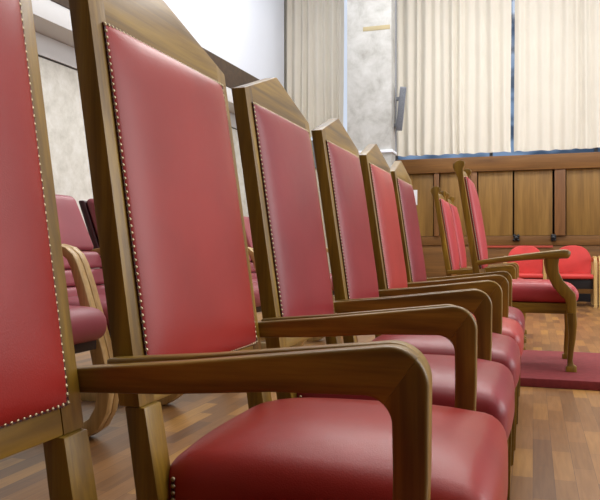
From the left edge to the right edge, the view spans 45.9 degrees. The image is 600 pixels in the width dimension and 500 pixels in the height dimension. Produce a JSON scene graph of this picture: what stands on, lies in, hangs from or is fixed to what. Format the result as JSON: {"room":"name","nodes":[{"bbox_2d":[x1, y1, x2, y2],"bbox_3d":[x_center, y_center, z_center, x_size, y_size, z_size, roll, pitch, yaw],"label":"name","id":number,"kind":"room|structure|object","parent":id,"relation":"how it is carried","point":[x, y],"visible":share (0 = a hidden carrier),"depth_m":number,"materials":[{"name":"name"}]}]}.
{"room":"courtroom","nodes":[
{"label":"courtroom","id":0,"kind":"room"},
{"bbox_2d":[38,56,248,230],"bbox_3d":[-3.028,-2.155,5.838,0.250,5.850,14.800,0,0,20],"label":"wall","id":1,"kind":"structure","parent":0,"point":[60,83],"depth_m":7.25,"materials":[{"name":"stone"}]},
{"bbox_2d":[31,0,234,113],"bbox_3d":[-2.781,-2.185,5.625,0.359,0.194,13.570,0,0,20],"label":"trim","id":2,"kind":"structure","parent":1,"relation":"attached to","point":[52,20],"depth_m":6.62,"materials":[{"name":"white paint"}]},
{"bbox_2d":[35,32,236,128],"bbox_3d":[-2.855,-1.984,5.908,0.024,0.204,14.050,0,0,20],"label":"trim","id":3,"kind":"structure","parent":1,"relation":"attached to","point":[47,47],"depth_m":7.06,"materials":[{"name":"white paint"}]},
{"bbox_2d":[38,55,236,129],"bbox_3d":[-2.861,-1.875,5.910,0.011,0.010,14.050,0,0,20],"label":"trim","id":4,"kind":"structure","parent":1,"relation":"attached to","point":[38,55],"depth_m":7.10,"materials":[{"name":"brown wood"}]},
{"bbox_2d":[51,0,258,88],"bbox_3d":[-2.775,-2.457,5.622,0.371,0.346,13.570,0,0,20],"label":"trim","id":5,"kind":"structure","parent":1,"relation":"attached to","point":[235,76],"depth_m":9.94,"materials":[{"name":"brown wood"}]},
{"bbox_2d":[164,0,283,86],"bbox_3d":[-2.781,-3.853,5.625,0.359,2.443,13.570,0,0,20],"label":"wall","id":6,"kind":"structure","parent":0,"point":[247,34],"depth_m":10.30,"materials":[{"name":"white paint"}]},
{"bbox_2d":[284,0,284,88],"bbox_3d":[3.657,-2.152,11.272,8.500,5.845,0.200,0,0,18],"label":"wall","id":7,"kind":"structure","parent":0,"point":[284,0],"depth_m":12.46,"materials":[{"name":"beige paint"}]},
{"bbox_2d":[311,141,315,167],"bbox_3d":[0.588,-1.620,12.019,1.702,0.460,0.280,0,0,18],"label":"trim","id":8,"kind":"structure","parent":7,"relation":"attached to","point":[311,141],"depth_m":11.99,"materials":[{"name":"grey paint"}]},
{"bbox_2d":[315,168,333,295],"bbox_3d":[0.594,-0.309,12.038,1.702,2.158,0.240,0,0,18],"label":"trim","id":9,"kind":"structure","parent":7,"relation":"attached to","point":[315,168],"depth_m":11.98,"materials":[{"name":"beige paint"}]},
{"bbox_2d":[311,0,346,140],"bbox_3d":[0.689,-3.445,12.054,1.572,3.170,0.070,0,0,18],"label":"window","id":10,"kind":"structure","parent":7,"relation":"in","point":[345,1],"depth_m":12.05,"materials":[{"name":"grey paint"}]},
{"bbox_2d":[413,190,416,204],"bbox_3d":[1.806,-0.840,11.336,0.144,0.240,0.008,0,0,18],"label":"paper notice","id":11,"kind":"object","parent":7,"relation":"attached to","point":[415,191],"visible":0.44,"depth_m":11.32,"materials":[{"name":"white paper"}]},
{"bbox_2d":[409,174,433,236],"bbox_3d":[1.931,-0.715,11.437,0.477,0.994,0.265,0,0,18],"label":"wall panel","id":12,"kind":"structure","parent":7,"relation":"attached to","point":[423,183],"depth_m":11.28,"materials":[{"name":"brown wood"}]},
{"bbox_2d":[434,173,439,235],"bbox_3d":[2.202,-0.715,11.323,0.078,0.994,0.312,0,0,18],"label":"trim","id":13,"kind":"structure","parent":7,"relation":"attached to","point":[436,175],"depth_m":11.18,"materials":[{"name":"brown wood"}]},
{"bbox_2d":[440,173,466,235],"bbox_3d":[2.477,-0.715,11.258,0.454,0.994,0.265,0,0,18],"label":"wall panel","id":14,"kind":"structure","parent":7,"relation":"attached to","point":[448,181],"depth_m":11.13,"materials":[{"name":"brown wood"}]},
{"bbox_2d":[470,172,477,193],"bbox_3d":[2.746,-0.715,11.144,0.098,0.994,0.312,0,0,18],"label":"trim","id":15,"kind":"structure","parent":7,"relation":"attached to","point":[474,175],"depth_m":11.00,"materials":[{"name":"brown wood"}]},
{"bbox_2d":[395,0,599,160],"bbox_3d":[4.512,-3.243,10.796,6.177,3.575,0.070,0,0,18],"label":"window","id":16,"kind":"structure","parent":7,"relation":"in","point":[556,151],"depth_m":11.20,"materials":[{"name":"grey paint"}]},
{"bbox_2d":[397,152,599,174],"bbox_3d":[4.586,-1.329,10.540,6.277,0.228,0.350,0,0,18],"label":"trim","id":17,"kind":"structure","parent":7,"relation":"attached to","point":[586,160],"depth_m":10.82,"materials":[{"name":"brown wood"}]},
{"bbox_2d":[478,171,519,240],"bbox_3d":[3.094,-0.670,11.004,0.620,1.083,0.320,0,0,18],"label":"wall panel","id":18,"kind":"structure","parent":7,"relation":"in","point":[495,189],"depth_m":10.93,"materials":[{"name":"brown wood"}]},
{"bbox_2d":[421,235,599,244],"bbox_3d":[4.595,-0.145,10.568,6.277,0.140,0.290,0,0,18],"label":"trim","id":19,"kind":"structure","parent":7,"relation":"attached to","point":[427,240],"depth_m":10.76,"materials":[{"name":"brown wood"}]},
{"bbox_2d":[422,245,599,293],"bbox_3d":[4.599,0.348,10.578,6.277,0.843,0.270,0,0,18],"label":"trim","id":20,"kind":"structure","parent":7,"relation":"attached to","point":[433,254],"depth_m":11.09,"materials":[{"name":"brown wood"}]},
{"bbox_2d":[487,245,552,247],"bbox_3d":[3.399,-0.052,10.951,0.961,0.032,0.270,0,0,18],"label":"trim","id":21,"kind":"structure","parent":7,"relation":"attached to","point":[548,246],"depth_m":10.86,"materials":[{"name":"red wood"}]},
{"bbox_2d":[514,170,555,240],"bbox_3d":[3.598,-0.670,10.838,0.606,1.083,0.320,0,0,18],"label":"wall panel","id":22,"kind":"structure","parent":7,"relation":"in","point":[533,189],"depth_m":10.76,"materials":[{"name":"brown wood"}]},
{"bbox_2d":[513,171,565,235],"bbox_3d":[4.651,-0.740,10.737,6.277,1.380,0.095,0,0,18],"label":"trim","id":23,"kind":"structure","parent":7,"relation":"attached to","point":[553,171],"depth_m":10.93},
{"bbox_2d":[554,169,565,235],"bbox_3d":[3.943,-0.715,10.750,0.154,0.994,0.312,0,0,18],"label":"trim","id":24,"kind":"structure","parent":7,"relation":"attached to","point":[559,174],"depth_m":10.61,"materials":[{"name":"brown wood"}]},
{"bbox_2d":[566,168,599,235],"bbox_3d":[4.391,-0.715,10.627,0.746,0.994,0.265,0,0,18],"label":"wall panel","id":25,"kind":"object","parent":7,"relation":"attached to","point":[582,185],"depth_m":10.55,"materials":[{"name":"brown wood"}]},
{"bbox_2d":[0,296,599,499],"bbox_3d":[1.675,0.795,4.291,13.500,0.050,15.200,0,0,18],"label":"floor","id":26,"kind":"structure","parent":0,"point":[557,452],"depth_m":2.91,"materials":[{"name":"brown wood"}]},
{"bbox_2d":[62,245,113,436],"bbox_3d":[-1.217,0.250,2.669,0.820,1.050,0.652,0,0,18],"label":"armchair","id":27,"kind":"object","parent":26,"relation":"on","point":[88,323],"visible":0.22,"depth_m":2.83,"materials":[{"name":"brown wood"}]},
{"bbox_2d":[69,305,106,344],"bbox_3d":[-1.079,0.282,2.624,0.530,0.144,0.544,0,0,18],"label":"seat cushion","id":28,"kind":"object","parent":27,"relation":"on","point":[88,323],"depth_m":2.67,"materials":[{"name":"red leather"}]},
{"bbox_2d":[55,194,179,434],"bbox_3d":[-1.012,0.250,3.291,0.820,1.050,0.652,0,0,18],"label":"armchair","id":29,"kind":"object","parent":26,"relation":"on","point":[74,234],"visible":0.29,"depth_m":3.45,"materials":[{"name":"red leather"}]},
{"bbox_2d":[55,194,92,250],"bbox_3d":[-1.202,-0.135,3.354,0.186,0.280,0.521,0,0,18],"label":"cushion","id":30,"kind":"object","parent":29,"relation":"on","point":[73,230],"depth_m":3.48,"materials":[{"name":"red leather"}]},
{"bbox_2d":[63,251,101,268],"bbox_3d":[-1.126,0.049,3.329,0.123,0.083,0.534,0,0,18],"label":"cushion","id":31,"kind":"object","parent":29,"relation":"on","point":[93,258],"depth_m":3.50,"materials":[{"name":"red leather"}]},
{"bbox_2d":[65,268,103,286],"bbox_3d":[-1.092,0.131,3.318,0.124,0.078,0.544,0,0,18],"label":"cushion","id":32,"kind":"object","parent":29,"relation":"on","point":[97,273],"depth_m":3.46,"materials":[{"name":"red leather"}]},
{"bbox_2d":[67,284,104,296],"bbox_3d":[-1.055,0.221,3.305,0.134,0.098,0.544,0,0,18],"label":"cushion","id":33,"kind":"object","parent":29,"relation":"on","point":[71,288],"depth_m":3.28,"materials":[{"name":"red leather"}]},
{"bbox_2d":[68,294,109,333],"bbox_3d":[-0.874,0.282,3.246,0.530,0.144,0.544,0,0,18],"label":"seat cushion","id":34,"kind":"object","parent":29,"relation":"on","point":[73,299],"depth_m":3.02,"materials":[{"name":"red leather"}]},
{"bbox_2d":[79,199,182,402],"bbox_3d":[-0.807,0.250,3.913,0.820,1.050,0.652,0,0,18],"label":"armchair","id":35,"kind":"object","parent":26,"relation":"on","point":[87,207],"visible":0.06,"depth_m":3.75,"materials":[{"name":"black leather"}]},
{"bbox_2d":[87,199,97,235],"bbox_3d":[-0.997,-0.135,3.976,0.186,0.280,0.521,0,0,18],"label":"cushion","id":36,"kind":"object","parent":35,"relation":"on","point":[91,218],"depth_m":3.75,"materials":[{"name":"red leather"}]},
{"bbox_2d":[0,0,431,499],"bbox_3d":[-0.184,0.151,0.634,0.655,1.238,0.628,0,0,18],"label":"armchair","id":37,"kind":"object","parent":26,"relation":"on","point":[41,382],"visible":1,"depth_m":0.86,"materials":[{"name":"red leather"}]},
{"bbox_2d":[0,0,66,426],"bbox_3d":[-0.406,-0.079,0.708,0.102,0.554,0.443,0,0,18],"label":"cushion","id":38,"kind":"object","parent":37,"relation":"on","point":[33,351],"depth_m":0.86,"materials":[{"name":"red leather"}]},
{"bbox_2d":[248,248,266,348],"bbox_3d":[-0.602,0.250,4.536,0.820,1.050,0.652,0,0,18],"label":"armchair","id":39,"kind":"object","parent":26,"relation":"on","point":[250,251],"visible":0.03,"depth_m":4.39,"materials":[{"name":"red leather"}]},
{"bbox_2d":[253,283,260,306],"bbox_3d":[-0.465,0.282,4.490,0.530,0.144,0.544,0,0,18],"label":"seat cushion","id":40,"kind":"object","parent":39,"relation":"on","point":[255,285],"depth_m":4.30,"materials":[{"name":"red leather"}]},
{"bbox_2d":[248,247,304,348],"bbox_3d":[-0.398,0.250,5.158,0.820,1.050,0.652,0,0,18],"label":"armchair","id":41,"kind":"object","parent":26,"relation":"on","point":[254,276],"visible":0.05,"depth_m":5.35,"materials":[{"name":"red leather"}]},
{"bbox_2d":[250,262,254,271],"bbox_3d":[-0.478,0.131,5.184,0.124,0.078,0.544,0,0,18],"label":"cushion","id":42,"kind":"object","parent":41,"relation":"on","point":[251,264],"depth_m":5.38,"materials":[{"name":"red leather"}]},
{"bbox_2d":[244,216,331,345],"bbox_3d":[-0.193,0.250,5.780,0.820,1.050,0.652,0,0,18],"label":"armchair","id":43,"kind":"object","parent":26,"relation":"on","point":[246,219],"visible":0.03,"depth_m":5.65,"materials":[{"name":"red leather"}]},
{"bbox_2d":[244,216,252,247],"bbox_3d":[-0.383,-0.135,5.843,0.186,0.280,0.521,0,0,18],"label":"cushion","id":44,"kind":"object","parent":43,"relation":"on","point":[246,219],"depth_m":5.63,"materials":[{"name":"red leather"}]},
{"bbox_2d":[69,0,507,499],"bbox_3d":[0.020,0.151,1.230,0.655,1.238,0.628,0,0,18],"label":"armchair","id":45,"kind":"object","parent":26,"relation":"on","point":[178,284],"visible":0.85,"depth_m":1.13,"materials":[{"name":"red leather"}]},
{"bbox_2d":[102,23,255,354],"bbox_3d":[-0.201,-0.079,1.304,0.102,0.554,0.443,0,0,18],"label":"cushion","id":46,"kind":"object","parent":45,"relation":"on","point":[183,228],"depth_m":1.21,"materials":[{"name":"red leather"}]},
{"bbox_2d":[169,397,507,499],"bbox_3d":[0.091,0.357,1.208,0.503,0.162,0.503,0,0,18],"label":"seat cushion","id":47,"kind":"object","parent":45,"relation":"on","point":[309,448],"depth_m":1.05,"materials":[{"name":"red leather"}]},
{"bbox_2d":[323,248,333,337],"bbox_3d":[0.012,0.250,6.402,0.820,1.050,0.652,0,0,18],"label":"armchair","id":48,"kind":"object","parent":26,"relation":"on","point":[326,248],"visible":0.02,"depth_m":6.07,"materials":[{"name":"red leather"}]},
{"bbox_2d":[231,77,514,442],"bbox_3d":[0.213,0.151,1.829,0.655,1.238,0.628,0,0,18],"label":"armchair","id":49,"kind":"object","parent":26,"relation":"on","point":[293,273],"visible":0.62,"depth_m":1.75,"materials":[{"name":"red leather"}]},
{"bbox_2d":[252,104,333,316],"bbox_3d":[-0.008,-0.079,1.903,0.102,0.554,0.443,0,0,18],"label":"cushion","id":50,"kind":"object","parent":49,"relation":"on","point":[292,211],"depth_m":1.81,"materials":[{"name":"red leather"}]},
{"bbox_2d":[297,354,514,439],"bbox_3d":[0.284,0.357,1.806,0.503,0.162,0.503,0,0,18],"label":"seat cushion","id":51,"kind":"object","parent":49,"relation":"on","point":[495,382],"depth_m":1.61,"materials":[{"name":"red leather"}]},
{"bbox_2d":[311,118,519,499],"bbox_3d":[0.413,0.151,2.424,0.655,1.238,0.628,0,0,18],"label":"armchair","id":52,"kind":"object","parent":26,"relation":"on","point":[340,178],"visible":0.52,"depth_m":2.33,"materials":[{"name":"red leather"}]},
{"bbox_2d":[326,142,378,298],"bbox_3d":[0.192,-0.079,2.498,0.102,0.554,0.443,0,0,18],"label":"cushion","id":53,"kind":"object","parent":52,"relation":"on","point":[345,173],"depth_m":2.40,"materials":[{"name":"red leather"}]},
{"bbox_2d":[372,333,519,387],"bbox_3d":[0.484,0.357,2.402,0.503,0.162,0.503,0,0,18],"label":"seat cushion","id":54,"kind":"object","parent":52,"relation":"on","point":[505,350],"depth_m":2.22,"materials":[{"name":"red leather"}]},
{"bbox_2d":[359,144,523,450],"bbox_3d":[0.612,0.151,3.020,0.655,1.238,0.628,0,0,18],"label":"armchair","id":55,"kind":"object","parent":26,"relation":"on","point":[376,173],"visible":0.43,"depth_m":2.94,"materials":[{"name":"red leather"}]},
{"bbox_2d":[369,164,407,288],"bbox_3d":[0.391,-0.079,3.093,0.102,0.554,0.443,0,0,18],"label":"cushion","id":56,"kind":"object","parent":55,"relation":"on","point":[383,192],"depth_m":2.99,"materials":[{"name":"red leather"}]},
{"bbox_2d":[472,314,523,356],"bbox_3d":[0.683,0.357,2.997,0.503,0.162,0.503,0,0,18],"label":"seat cushion","id":57,"kind":"object","parent":55,"relation":"on","point":[512,328],"depth_m":2.77,"materials":[{"name":"red leather"}]},
{"bbox_2d":[390,161,524,404],"bbox_3d":[0.806,0.151,3.617,0.655,1.238,0.628,0,0,18],"label":"armchair","id":58,"kind":"object","parent":26,"relation":"on","point":[402,183],"visible":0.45,"depth_m":3.56,"materials":[{"name":"red leather"}]},
{"bbox_2d":[397,179,426,281],"bbox_3d":[0.585,-0.079,3.691,0.102,0.554,0.443,0,0,18],"label":"cushion","id":59,"kind":"object","parent":58,"relation":"on","point":[407,201],"depth_m":3.57,"materials":[{"name":"red leather"}]},
{"bbox_2d":[470,306,524,332],"bbox_3d":[0.878,0.357,3.594,0.503,0.162,0.503,0,0,18],"label":"seat cushion","id":60,"kind":"object","parent":58,"relation":"on","point":[514,313],"depth_m":3.38,"materials":[{"name":"red leather"}]},
{"bbox_2d":[430,186,525,349],"bbox_3d":[1.464,0.131,5.745,0.735,1.277,0.644,0,0,18],"label":"armchair","id":61,"kind":"object","parent":26,"relation":"on","point":[447,233],"visible":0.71,"depth_m":5.60,"materials":[{"name":"red leather"}]},
{"bbox_2d":[439,199,459,269],"bbox_3d":[1.229,-0.120,5.822,0.145,0.580,0.446,0,0,18],"label":"cushion","id":62,"kind":"object","parent":61,"relation":"on","point":[447,218],"depth_m":5.63,"materials":[{"name":"leather"}]},
{"bbox_2d":[446,193,526,340],"bbox_3d":[1.667,0.131,6.363,0.735,1.277,0.644,0,0,18],"label":"armchair","id":63,"kind":"object","parent":26,"relation":"on","point":[457,223],"visible":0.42,"depth_m":6.30,"materials":[{"name":"red leather"}]},
{"bbox_2d":[450,204,466,267],"bbox_3d":[1.433,-0.120,6.440,0.145,0.580,0.446,0,0,18],"label":"cushion","id":64,"kind":"object","parent":63,"relation":"on","point":[457,223],"depth_m":6.28,"materials":[{"name":"leather"}]},
{"bbox_2d":[503,246,546,278],"bbox_3d":[3.164,0.353,9.960,0.569,0.837,0.581,0,0,18],"label":"chair","id":65,"kind":"object","parent":26,"relation":"on","point":[528,269],"visible":0.45,"depth_m":10.11,"materials":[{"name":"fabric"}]},
{"bbox_2d":[520,350,599,390],"bbox_3d":[2.527,0.745,4.193,3.420,0.050,1.175,0,0,18],"label":"platform","id":66,"kind":"object","parent":26,"relation":"on","point":[545,369],"visible":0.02,"depth_m":4.20,"materials":[{"name":"carpet"}]},
{"bbox_2d":[453,160,578,371],"bbox_3d":[1.381,0.080,4.541,0.735,1.277,0.590,0,0,18],"label":"armchair","id":67,"kind":"object","parent":66,"relation":"on","point":[554,295],"visible":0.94,"depth_m":4.31,"materials":[{"name":"brown wood"}]},
{"bbox_2d":[464,176,487,268],"bbox_3d":[1.147,-0.172,4.618,0.145,0.580,0.446,0,0,18],"label":"cushion","id":68,"kind":"object","parent":67,"relation":"on","point":[472,196],"depth_m":4.42,"materials":[{"name":"leather"}]},
{"bbox_2d":[512,279,578,302],"bbox_3d":[1.469,0.254,4.512,0.550,0.131,0.474,0,0,18],"label":"seat cushion","id":69,"kind":"object","parent":67,"relation":"on","point":[523,290],"depth_m":4.30,"materials":[{"name":"leather"}]},
{"bbox_2d":[558,245,596,307],"bbox_3d":[3.769,0.353,9.761,0.569,0.837,0.581,0,0,18],"label":"chair","id":70,"kind":"object","parent":26,"relation":"on","point":[576,269],"visible":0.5,"depth_m":9.88,"materials":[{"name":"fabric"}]},
{"bbox_2d":[576,294,590,301],"bbox_3d":[4.551,0.710,10.434,6.277,0.120,0.028,0,0,18],"label":"baseboard","id":71,"kind":"structure","parent":26,"relation":"on","point":[582,297],"depth_m":10.53,"materials":[{"name":"black"}]},
{"bbox_2d":[597,256,599,307],"bbox_3d":[4.327,0.353,9.578,0.569,0.837,0.581,0,0,18],"label":"chair","id":72,"kind":"object","parent":26,"relation":"on","point":[598,257],"visible":0.8,"depth_m":9.84,"materials":[{"name":"wood"}]},
{"bbox_2d":[347,0,394,166],"bbox_3d":[1.074,-2.152,10.658,0.674,5.845,0.320,0,0,18],"label":"wall pillar","id":73,"kind":"structure","parent":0,"point":[370,54],"depth_m":10.50,"materials":[{"name":"stone"}]},
{"bbox_2d":[363,24,389,31],"bbox_3d":[1.130,-3.283,10.469,0.406,0.065,0.005,0,0,18],"label":"tape strip","id":74,"kind":"object","parent":73,"relation":"attached to","point":[380,27],"visible":1,"depth_m":10.47,"materials":[{"name":"beige paper"}]},
{"bbox_2d":[358,149,396,154],"bbox_3d":[1.073,-1.455,10.655,0.714,0.040,0.368,0,0,18],"label":"trim","id":75,"kind":"structure","parent":73,"relation":"attached to","point":[388,150],"depth_m":10.42,"materials":[{"name":"white paint"}]},
{"bbox_2d":[395,0,396,151],"bbox_3d":[1.445,-3.275,10.747,0.043,3.590,0.044,0,0,18],"label":"pipe","id":76,"kind":"object","parent":73,"relation":"attached to","point":[395,0],"visible":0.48,"depth_m":10.72,"materials":[{"name":"grey metal"}]},
{"bbox_2d":[394,87,406,130],"bbox_3d":[1.487,-2.104,10.582,0.130,0.649,0.284,0,0,-37],"label":"loudspeaker","id":77,"kind":"object","parent":73,"relation":"attached to","point":[402,94],"visible":0.96,"depth_m":10.51,"materials":[{"name":"grey metal"}]},
{"bbox_3d":[1.675,-5.130,4.291,13.500,0.100,15.200,0,0,18],"label":"ceiling","id":78,"kind":"structure","parent":0,"visible":0},
{"bbox_2d":[285,0,343,136],"bbox_3d":[0.225,-3.483,11.907,1.043,3.174,0.091,0,0,18],"label":"curtain","id":79,"kind":"object","parent":78,"relation":"hanging from","point":[314,29],"visible":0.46,"depth_m":11.90,"materials":[{"name":"beige fabric"}]},
{"bbox_2d":[395,0,510,156],"bbox_3d":[2.388,-3.291,11.197,1.842,3.559,0.087,0,0,18],"label":"curtain","id":80,"kind":"object","parent":78,"relation":"hanging from","point":[454,56],"visible":0.98,"depth_m":11.17,"materials":[{"name":"beige fabric"}]},
{"bbox_2d":[514,0,599,151],"bbox_3d":[4.663,-3.291,10.448,2.892,3.559,0.088,0,0,18],"label":"curtain","id":81,"kind":"object","parent":78,"relation":"hanging from","point":[557,61],"visible":1,"depth_m":10.72,"materials":[{"name":"beige fabric"}]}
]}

